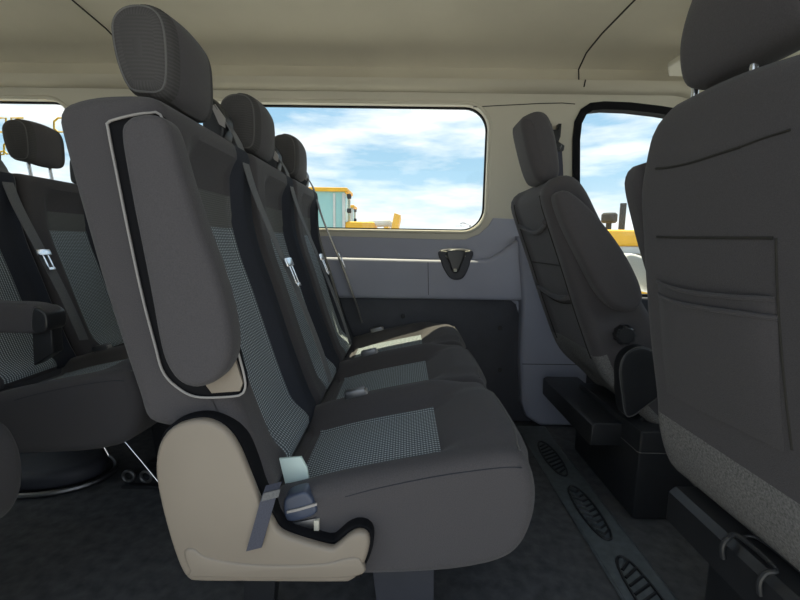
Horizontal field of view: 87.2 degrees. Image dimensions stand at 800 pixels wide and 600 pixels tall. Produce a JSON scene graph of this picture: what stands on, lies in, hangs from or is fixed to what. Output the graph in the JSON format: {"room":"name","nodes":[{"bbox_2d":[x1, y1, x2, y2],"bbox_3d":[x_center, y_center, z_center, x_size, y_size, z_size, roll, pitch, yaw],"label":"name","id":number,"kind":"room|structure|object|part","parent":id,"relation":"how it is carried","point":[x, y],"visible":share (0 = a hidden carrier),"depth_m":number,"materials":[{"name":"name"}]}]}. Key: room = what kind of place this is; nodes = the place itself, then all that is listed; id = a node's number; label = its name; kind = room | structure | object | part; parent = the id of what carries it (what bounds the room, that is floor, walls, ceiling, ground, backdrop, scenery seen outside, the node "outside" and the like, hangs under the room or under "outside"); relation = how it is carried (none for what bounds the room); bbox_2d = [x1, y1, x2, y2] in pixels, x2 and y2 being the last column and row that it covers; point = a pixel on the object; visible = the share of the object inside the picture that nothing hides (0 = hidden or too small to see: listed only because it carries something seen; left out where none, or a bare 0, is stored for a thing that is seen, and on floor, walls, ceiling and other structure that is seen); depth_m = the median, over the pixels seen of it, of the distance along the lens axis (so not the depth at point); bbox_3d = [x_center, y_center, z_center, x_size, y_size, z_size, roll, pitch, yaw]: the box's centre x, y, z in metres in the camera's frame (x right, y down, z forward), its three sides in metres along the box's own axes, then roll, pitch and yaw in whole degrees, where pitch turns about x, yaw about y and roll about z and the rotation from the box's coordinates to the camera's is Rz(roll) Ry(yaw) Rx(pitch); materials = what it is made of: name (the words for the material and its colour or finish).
{"room":"vehicle interior","nodes":[
{"label":"vehicle interior","id":0,"kind":"room"},
{"bbox_2d":[0,117,62,154],"bbox_3d":[-1.826,-0.812,2.085,0.362,0.185,0.009,1,8,1],"label":"window lettering","id":1,"kind":"structure","parent":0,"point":[11,118],"depth_m":2.07,"materials":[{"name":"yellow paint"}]},
{"bbox_2d":[0,87,686,309],"bbox_3d":[-1.794,-0.228,2.131,7.837,1.640,0.058,1,8,1],"label":"wall","id":2,"kind":"structure","parent":0,"point":[507,180],"depth_m":2.01,"materials":[{"name":"beige plastic"}]},
{"bbox_2d":[0,101,59,104],"bbox_3d":[-2.253,-0.685,2.101,1.338,0.596,0.020,1,8,1],"label":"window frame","id":3,"kind":"structure","parent":2,"relation":"in","point":[1,102],"depth_m":2.05,"materials":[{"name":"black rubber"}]},
{"bbox_2d":[71,0,111,34],"bbox_3d":[-1.276,-1.071,1.516,0.006,0.233,0.958,1,8,2],"label":"trim","id":4,"kind":"structure","parent":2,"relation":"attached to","point":[84,10],"depth_m":1.72,"materials":[{"name":"grey"}]},
{"bbox_2d":[0,95,492,233],"bbox_3d":[-1.249,-0.662,2.048,3.377,0.625,0.018,1,8,1],"label":"trim","id":5,"kind":"structure","parent":2,"relation":"attached to","point":[59,101],"depth_m":2.01,"materials":[{"name":"beige plastic"}]},
{"bbox_2d":[0,298,532,420],"bbox_3d":[-2.506,0.252,2.175,6.423,0.644,0.034,1,8,1],"label":"wall panel","id":6,"kind":"object","parent":2,"relation":"attached to","point":[488,329],"visible":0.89,"depth_m":2.11,"materials":[{"name":"black plastic"}]},
{"bbox_2d":[220,104,486,229],"bbox_3d":[-0.384,-0.652,2.083,1.618,0.596,0.020,1,8,1],"label":"window","id":7,"kind":"structure","parent":2,"relation":"in","point":[281,106],"depth_m":2.04,"materials":[{"name":"black rubber"}]},
{"bbox_2d":[326,240,520,300],"bbox_3d":[-2.505,-0.166,2.103,6.411,0.369,0.066,1,8,1],"label":"trim","id":8,"kind":"structure","parent":2,"relation":"attached to","point":[496,277],"depth_m":2.05,"materials":[{"name":"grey plastic"}]},
{"bbox_2d":[438,249,472,279],"bbox_3d":[0.267,-0.171,2.012,0.169,0.151,0.048,1,8,1],"label":"cup holder","id":9,"kind":"object","parent":2,"relation":"attached to","point":[455,262],"visible":1,"depth_m":2.02,"materials":[{"name":"grey plastic"}]},
{"bbox_2d":[474,103,574,106],"bbox_3d":[0.587,-0.922,1.988,0.481,0.027,0.004,1,8,1],"label":"trim","id":10,"kind":"structure","parent":2,"relation":"attached to","point":[531,103],"depth_m":1.99,"materials":[{"name":"grey"}]},
{"bbox_2d":[515,236,585,424],"bbox_3d":[0.747,0.161,2.103,0.378,0.951,0.095,1,8,1],"label":"trim","id":11,"kind":"structure","parent":2,"relation":"attached to","point":[537,344],"depth_m":2.07,"materials":[{"name":"grey plastic"}]},
{"bbox_2d":[533,364,575,364],"bbox_3d":[0.795,0.319,2.076,0.384,0.006,0.004,1,8,1],"label":"trim","id":12,"kind":"structure","parent":2,"relation":"attached to","point":[533,364],"depth_m":2.07,"materials":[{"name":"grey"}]},
{"bbox_2d":[551,124,563,175],"bbox_3d":[0.750,-0.535,2.010,0.120,0.586,0.055,1,8,1],"label":"belt","id":13,"kind":"object","parent":2,"relation":"attached to","point":[557,132],"visible":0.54,"depth_m":1.97,"materials":[{"name":"black fabric"}]},
{"bbox_2d":[517,426,677,599],"bbox_3d":[0.649,0.751,1.238,0.150,0.014,1.770,1,8,1],"label":"trim","id":14,"kind":"structure","parent":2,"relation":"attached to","point":[630,573],"depth_m":1.36,"materials":[{"name":"plastic"}]},
{"bbox_2d":[578,0,635,86],"bbox_3d":[0.889,-1.034,1.495,0.006,0.233,0.965,0,8,-6],"label":"trim","id":15,"kind":"structure","parent":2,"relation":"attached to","point":[633,1],"depth_m":1.79,"materials":[{"name":"grey rubber"}]},
{"bbox_2d":[586,297,648,382],"bbox_3d":[1.444,0.295,2.116,1.243,0.612,0.050,1,8,1],"label":"door","id":16,"kind":"structure","parent":2,"relation":"in","point":[644,300],"depth_m":2.06,"materials":[{"name":"grey plastic"}]},
{"bbox_2d":[572,101,671,296],"bbox_3d":[1.288,-0.463,2.063,0.941,0.950,0.054,1,8,1],"label":"window","id":17,"kind":"structure","parent":2,"relation":"in","point":[631,108],"depth_m":1.99,"materials":[{"name":"black rubber"}]},
{"bbox_2d":[624,253,646,291],"bbox_3d":[1.369,-0.137,2.284,0.267,0.226,0.324,1,8,1],"label":"mirror","id":18,"kind":"object","parent":17,"relation":"attached to","point":[636,262],"visible":0.28,"depth_m":2.30,"materials":[{"name":"white paint"}]},
{"bbox_2d":[0,0,691,95],"bbox_3d":[-0.897,-1.032,1.008,4.350,0.340,2.090,1,8,1],"label":"ceiling","id":19,"kind":"structure","parent":0,"point":[426,46],"depth_m":1.87,"materials":[{"name":"beige fabric"}]},
{"bbox_2d":[668,55,681,75],"bbox_3d":[1.219,-0.991,1.569,0.230,0.112,0.500,1,8,1],"label":"sun visor","id":20,"kind":"object","parent":19,"relation":"attached to","point":[674,66],"visible":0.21,"depth_m":1.73,"materials":[{"name":"beige plastic"}]},
{"bbox_2d":[0,421,708,599],"bbox_3d":[-0.501,0.765,1.273,5.200,0.060,2.010,1,8,1],"label":"floor","id":21,"kind":"structure","parent":0,"point":[104,540],"depth_m":1.22,"materials":[{"name":"grey carpet"}]},
{"bbox_2d":[0,423,21,518],"bbox_3d":[-1.230,0.115,0.671,0.860,1.366,0.432,1,8,1],"label":"seat","id":22,"kind":"object","parent":21,"relation":"on","point":[10,461],"visible":1,"depth_m":0.88,"materials":[{"name":"fabric"}]},
{"bbox_2d":[17,448,118,498],"bbox_3d":[-1.349,0.627,1.613,0.490,0.093,0.330,1,8,1],"label":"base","id":23,"kind":"object","parent":21,"relation":"on","point":[40,470],"visible":0.68,"depth_m":1.55,"materials":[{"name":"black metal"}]},
{"bbox_2d":[0,119,169,481],"bbox_3d":[-1.175,-0.010,1.611,0.867,1.366,0.905,1,8,1],"label":"seat","id":24,"kind":"object","parent":21,"relation":"on","point":[56,310],"visible":0.59,"depth_m":1.52,"materials":[{"name":"fabric"}]},
{"bbox_3d":[-1.472,-0.526,1.668,0.025,0.102,0.013,1,8,1],"label":"post","id":25,"kind":"part","parent":24,"relation":"part of","materials":[{"name":"silver metal"}]},
{"bbox_3d":[-1.153,0.051,1.198,0.351,0.118,0.065,1,8,1],"label":"armrest","id":26,"kind":"part","parent":24,"relation":"part of","materials":[{"name":"fabric"}]},
{"bbox_3d":[-1.433,-0.088,1.399,0.352,0.728,0.432,1,8,1],"label":"backrest","id":27,"kind":"part","parent":24,"relation":"part of","materials":[{"name":"fabric"}]},
{"bbox_3d":[-1.440,-0.629,1.704,0.044,0.169,0.122,1,8,1],"label":"panel","id":28,"kind":"part","parent":24,"relation":"part of","materials":[{"name":"fabric"}]},
{"bbox_3d":[-1.471,-0.539,1.767,0.025,0.102,0.013,1,8,1],"label":"post","id":29,"kind":"part","parent":24,"relation":"part of","materials":[{"name":"silver metal"}]},
{"bbox_3d":[-1.441,-0.337,1.815,0.011,0.079,0.205,1,8,1],"label":"panel","id":30,"kind":"part","parent":24,"relation":"part of","materials":[{"name":"grey fabric"}]},
{"bbox_3d":[-1.428,-0.146,1.835,0.352,0.728,0.432,1,8,1],"label":"backrest","id":31,"kind":"part","parent":24,"relation":"part of","materials":[{"name":"fabric"}]},
{"bbox_2d":[0,345,156,452],"bbox_3d":[-1.026,0.302,1.446,0.540,0.285,0.432,1,8,1],"label":"cushion","id":32,"kind":"object","parent":24,"relation":"on","point":[95,401],"depth_m":1.24,"materials":[{"name":"fabric"}]},
{"bbox_3d":[-0.953,0.509,1.699,0.120,0.320,0.070,1,8,1],"label":"leg","id":33,"kind":"part","parent":24,"relation":"part of","materials":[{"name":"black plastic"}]},
{"bbox_2d":[121,469,158,488],"bbox_3d":[-0.936,0.652,1.571,0.171,0.071,0.080,1,8,1],"label":"cup holder","id":34,"kind":"object","parent":21,"relation":"attached to","point":[140,478],"depth_m":1.54,"materials":[{"name":"black plastic"}]},
{"bbox_2d":[61,4,534,599],"bbox_3d":[-0.152,0.058,1.375,0.860,1.326,1.377,1,8,1],"label":"seat","id":35,"kind":"object","parent":21,"relation":"on","point":[282,455],"visible":1,"depth_m":0.79,"materials":[{"name":"fabric"}]},
{"bbox_3d":[-0.355,-0.073,0.698,0.161,0.437,0.064,1,8,1],"label":"armrest","id":36,"kind":"part","parent":35,"relation":"part of","materials":[{"name":"fabric"}]},
{"bbox_3d":[-0.409,-0.013,0.958,0.352,0.728,0.432,1,8,1],"label":"backrest","id":37,"kind":"part","parent":35,"relation":"part of","materials":[{"name":"fabric"}]},
{"bbox_3d":[-0.421,-0.456,0.832,0.044,0.169,0.122,1,8,1],"label":"panel","id":38,"kind":"part","parent":35,"relation":"part of","materials":[{"name":"fabric"}]},
{"bbox_3d":[-0.422,-0.203,0.938,0.011,0.079,0.205,1,8,1],"label":"panel","id":39,"kind":"part","parent":35,"relation":"part of","materials":[{"name":"grey fabric"}]},
{"bbox_3d":[-0.449,-0.455,1.039,0.034,0.056,0.005,1,8,1],"label":"guide plate","id":40,"kind":"part","parent":35,"relation":"part of","materials":[{"name":"grey plastic"}]},
{"bbox_3d":[-0.312,0.122,0.747,0.066,0.088,0.008,1,8,1],"label":"recess plate","id":41,"kind":"part","parent":35,"relation":"part of","materials":[{"name":"beige plastic"}]},
{"bbox_3d":[-0.322,0.619,0.954,0.120,0.320,0.070,1,8,1],"label":"leg","id":42,"kind":"part","parent":35,"relation":"part of","materials":[{"name":"black plastic"}]},
{"bbox_3d":[-0.416,-0.514,1.268,0.044,0.169,0.122,1,8,1],"label":"panel","id":43,"kind":"part","parent":35,"relation":"part of","materials":[{"name":"fabric"}]},
{"bbox_3d":[-0.416,-0.261,1.374,0.011,0.079,0.205,1,8,1],"label":"panel","id":44,"kind":"part","parent":35,"relation":"part of","materials":[{"name":"grey fabric"}]},
{"bbox_3d":[-0.226,0.476,0.762,0.327,0.058,0.015,1,8,1],"label":"moulding","id":45,"kind":"part","parent":35,"relation":"part of","materials":[{"name":"beige plastic"}]},
{"bbox_3d":[-0.444,-0.513,1.475,0.034,0.056,0.005,1,8,1],"label":"guide plate","id":46,"kind":"part","parent":35,"relation":"part of","materials":[{"name":"grey plastic"}]},
{"bbox_3d":[-0.404,-0.071,1.394,0.352,0.728,0.432,1,8,1],"label":"backrest","id":47,"kind":"part","parent":35,"relation":"part of","materials":[{"name":"fabric"}]},
{"bbox_3d":[-0.411,-0.572,1.704,0.044,0.169,0.122,1,8,1],"label":"panel","id":48,"kind":"part","parent":35,"relation":"part of","materials":[{"name":"fabric"}]},
{"bbox_3d":[-0.411,-0.320,1.810,0.011,0.079,0.205,1,8,1],"label":"panel","id":49,"kind":"part","parent":35,"relation":"part of","materials":[{"name":"grey fabric"}]},
{"bbox_3d":[-0.098,0.384,1.455,0.450,0.030,1.260,1,8,1],"label":"seat frame","id":50,"kind":"part","parent":35,"relation":"part of","materials":[{"name":"black fabric"}]},
{"bbox_3d":[-0.399,-0.129,1.830,0.352,0.728,0.432,1,8,1],"label":"backrest","id":51,"kind":"part","parent":35,"relation":"part of","materials":[{"name":"fabric"}]},
{"bbox_3d":[0.001,0.625,0.951,0.155,0.320,0.070,1,8,1],"label":"leg","id":52,"kind":"part","parent":35,"relation":"part of","materials":[{"name":"grey metal"}]},
{"bbox_2d":[322,343,485,402],"bbox_3d":[0.004,0.319,1.441,0.540,0.285,0.432,1,8,1],"label":"cushion","id":53,"kind":"object","parent":35,"relation":"on","point":[374,370],"depth_m":1.48,"materials":[{"name":"fabric"}]},
{"bbox_2d":[344,322,465,360],"bbox_3d":[0.009,0.261,1.877,0.540,0.285,0.432,1,8,1],"label":"cushion","id":54,"kind":"object","parent":35,"relation":"on","point":[382,339],"depth_m":1.96,"materials":[{"name":"fabric"}]},
{"bbox_2d":[278,380,534,572],"bbox_3d":[-0.002,0.377,1.005,0.540,0.285,0.432,1,8,1],"label":"cushion","id":55,"kind":"object","parent":35,"relation":"on","point":[439,471],"depth_m":0.80,"materials":[{"name":"fabric"}]},
{"bbox_2d":[511,112,693,518],"bbox_3d":[0.837,0.025,1.623,0.868,1.358,0.669,1,8,1],"label":"seat","id":56,"kind":"object","parent":21,"relation":"on","point":[590,295],"visible":0.76,"depth_m":1.40,"materials":[{"name":"fabric"}]},
{"bbox_3d":[0.761,0.442,1.750,0.160,0.085,0.530,1,8,1],"label":"rail","id":57,"kind":"part","parent":56,"relation":"part of","materials":[{"name":"black plastic"}]},
{"bbox_3d":[0.823,0.027,1.603,0.735,0.905,0.470,1,8,1],"label":"backrest","id":58,"kind":"part","parent":56,"relation":"part of","materials":[{"name":"fabric"}]},
{"bbox_3d":[0.609,-0.148,1.305,0.288,0.367,0.078,1,8,1],"label":"armrest","id":59,"kind":"part","parent":56,"relation":"part of","materials":[{"name":"fabric"}]},
{"bbox_3d":[0.729,0.112,1.378,0.060,0.060,0.060,1,8,1],"label":"recliner knob","id":60,"kind":"part","parent":56,"relation":"part of","materials":[{"name":"grey plastic"}]},
{"bbox_2d":[624,0,799,599],"bbox_3d":[0.877,0.114,0.716,0.766,1.422,0.609,1,8,1],"label":"seat","id":61,"kind":"object","parent":21,"relation":"on","point":[714,203],"visible":1,"depth_m":0.68,"materials":[{"name":"fabric"}]},
{"bbox_3d":[0.604,-0.145,0.952,0.192,0.317,0.078,1,8,1],"label":"armrest","id":62,"kind":"part","parent":61,"relation":"part of","materials":[{"name":"fabric"}]},
{"bbox_3d":[0.572,-0.357,0.820,0.019,0.161,0.013,1,8,1],"label":"post","id":63,"kind":"part","parent":61,"relation":"part of","materials":[{"name":"silver metal"}]},
{"bbox_3d":[0.643,0.048,0.690,0.291,0.828,0.490,1,8,1],"label":"backrest","id":64,"kind":"part","parent":61,"relation":"part of","materials":[{"name":"fabric"}]},
{"bbox_3d":[0.666,0.467,0.684,0.185,0.075,0.449,1,8,1],"label":"rail","id":65,"kind":"part","parent":61,"relation":"part of","materials":[{"name":"black plastic"}]},
{"bbox_3d":[0.571,-0.339,0.681,0.019,0.161,0.013,1,8,1],"label":"post","id":66,"kind":"part","parent":61,"relation":"part of","materials":[{"name":"silver metal"}]},
{"bbox_3d":[0.596,0.439,0.674,0.070,0.053,0.138,1,8,1],"label":"wire handle","id":67,"kind":"part","parent":61,"relation":"part of","materials":[{"name":"grey plastic"}]},
{"bbox_2d":[674,51,799,98],"bbox_3d":[1.426,-0.912,0.996,0.300,0.500,2.090,1,8,1],"label":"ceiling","id":68,"kind":"structure","parent":0,"point":[685,91],"depth_m":1.94,"materials":[{"name":"beige fabric"}]},
{"label":"outside","id":69,"kind":"structure","parent":0,"visible":0},
{"bbox_3d":[0.268,-1.654,24.999,120.000,0.200,130.000,1,8,1],"label":"ground","id":70,"kind":"structure","parent":69,"visible":0},
{"bbox_2d":[308,187,400,227],"bbox_3d":[-2.296,-2.347,15.857,5.800,3.512,2.600,1,8,1],"label":"wheel loader","id":71,"kind":"object","parent":70,"relation":"on","point":[334,202],"visible":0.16,"depth_m":15.04,"materials":[{"name":"yellow metal"}]},
{"bbox_3d":[-2.582,-2.873,15.790,1.270,2.062,1.540,1,8,1],"label":"cab frame","id":72,"kind":"part","parent":71,"relation":"part of","materials":[{"name":"metal"}]},
{"bbox_3d":[-1.447,-2.248,15.860,1.100,1.342,1.400,1,8,1],"label":"frame","id":73,"kind":"part","parent":71,"relation":"part of","materials":[{"name":"yellow metal"}]},
{"bbox_2d":[351,205,389,227],"bbox_3d":[-2.925,-3.471,23.786,5.800,3.621,2.600,1,8,1],"label":"wheel loader","id":74,"kind":"object","parent":70,"relation":"on","point":[353,208],"visible":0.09,"depth_m":22.88,"materials":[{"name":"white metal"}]},
{"bbox_3d":[-3.212,-3.997,23.719,1.270,2.171,1.540,1,8,1],"label":"cab frame","id":75,"kind":"part","parent":74,"relation":"part of","materials":[{"name":"metal"}]},
{"bbox_2d":[601,203,646,293],"bbox_3d":[7.064,-1.314,9.830,5.800,3.360,2.600,1,8,1],"label":"wheel loader","id":76,"kind":"object","parent":70,"relation":"on","point":[626,239],"visible":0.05,"depth_m":9.18,"materials":[{"name":"yellow metal"}]},
{"bbox_2d":[607,229,637,246],"bbox_3d":[5.191,-1.431,9.837,2.050,0.370,1.500,1,8,1],"label":"hood","id":77,"kind":"object","parent":76,"relation":"attached to","point":[624,238],"depth_m":9.10,"materials":[{"name":"yellow metal"}]}
]}

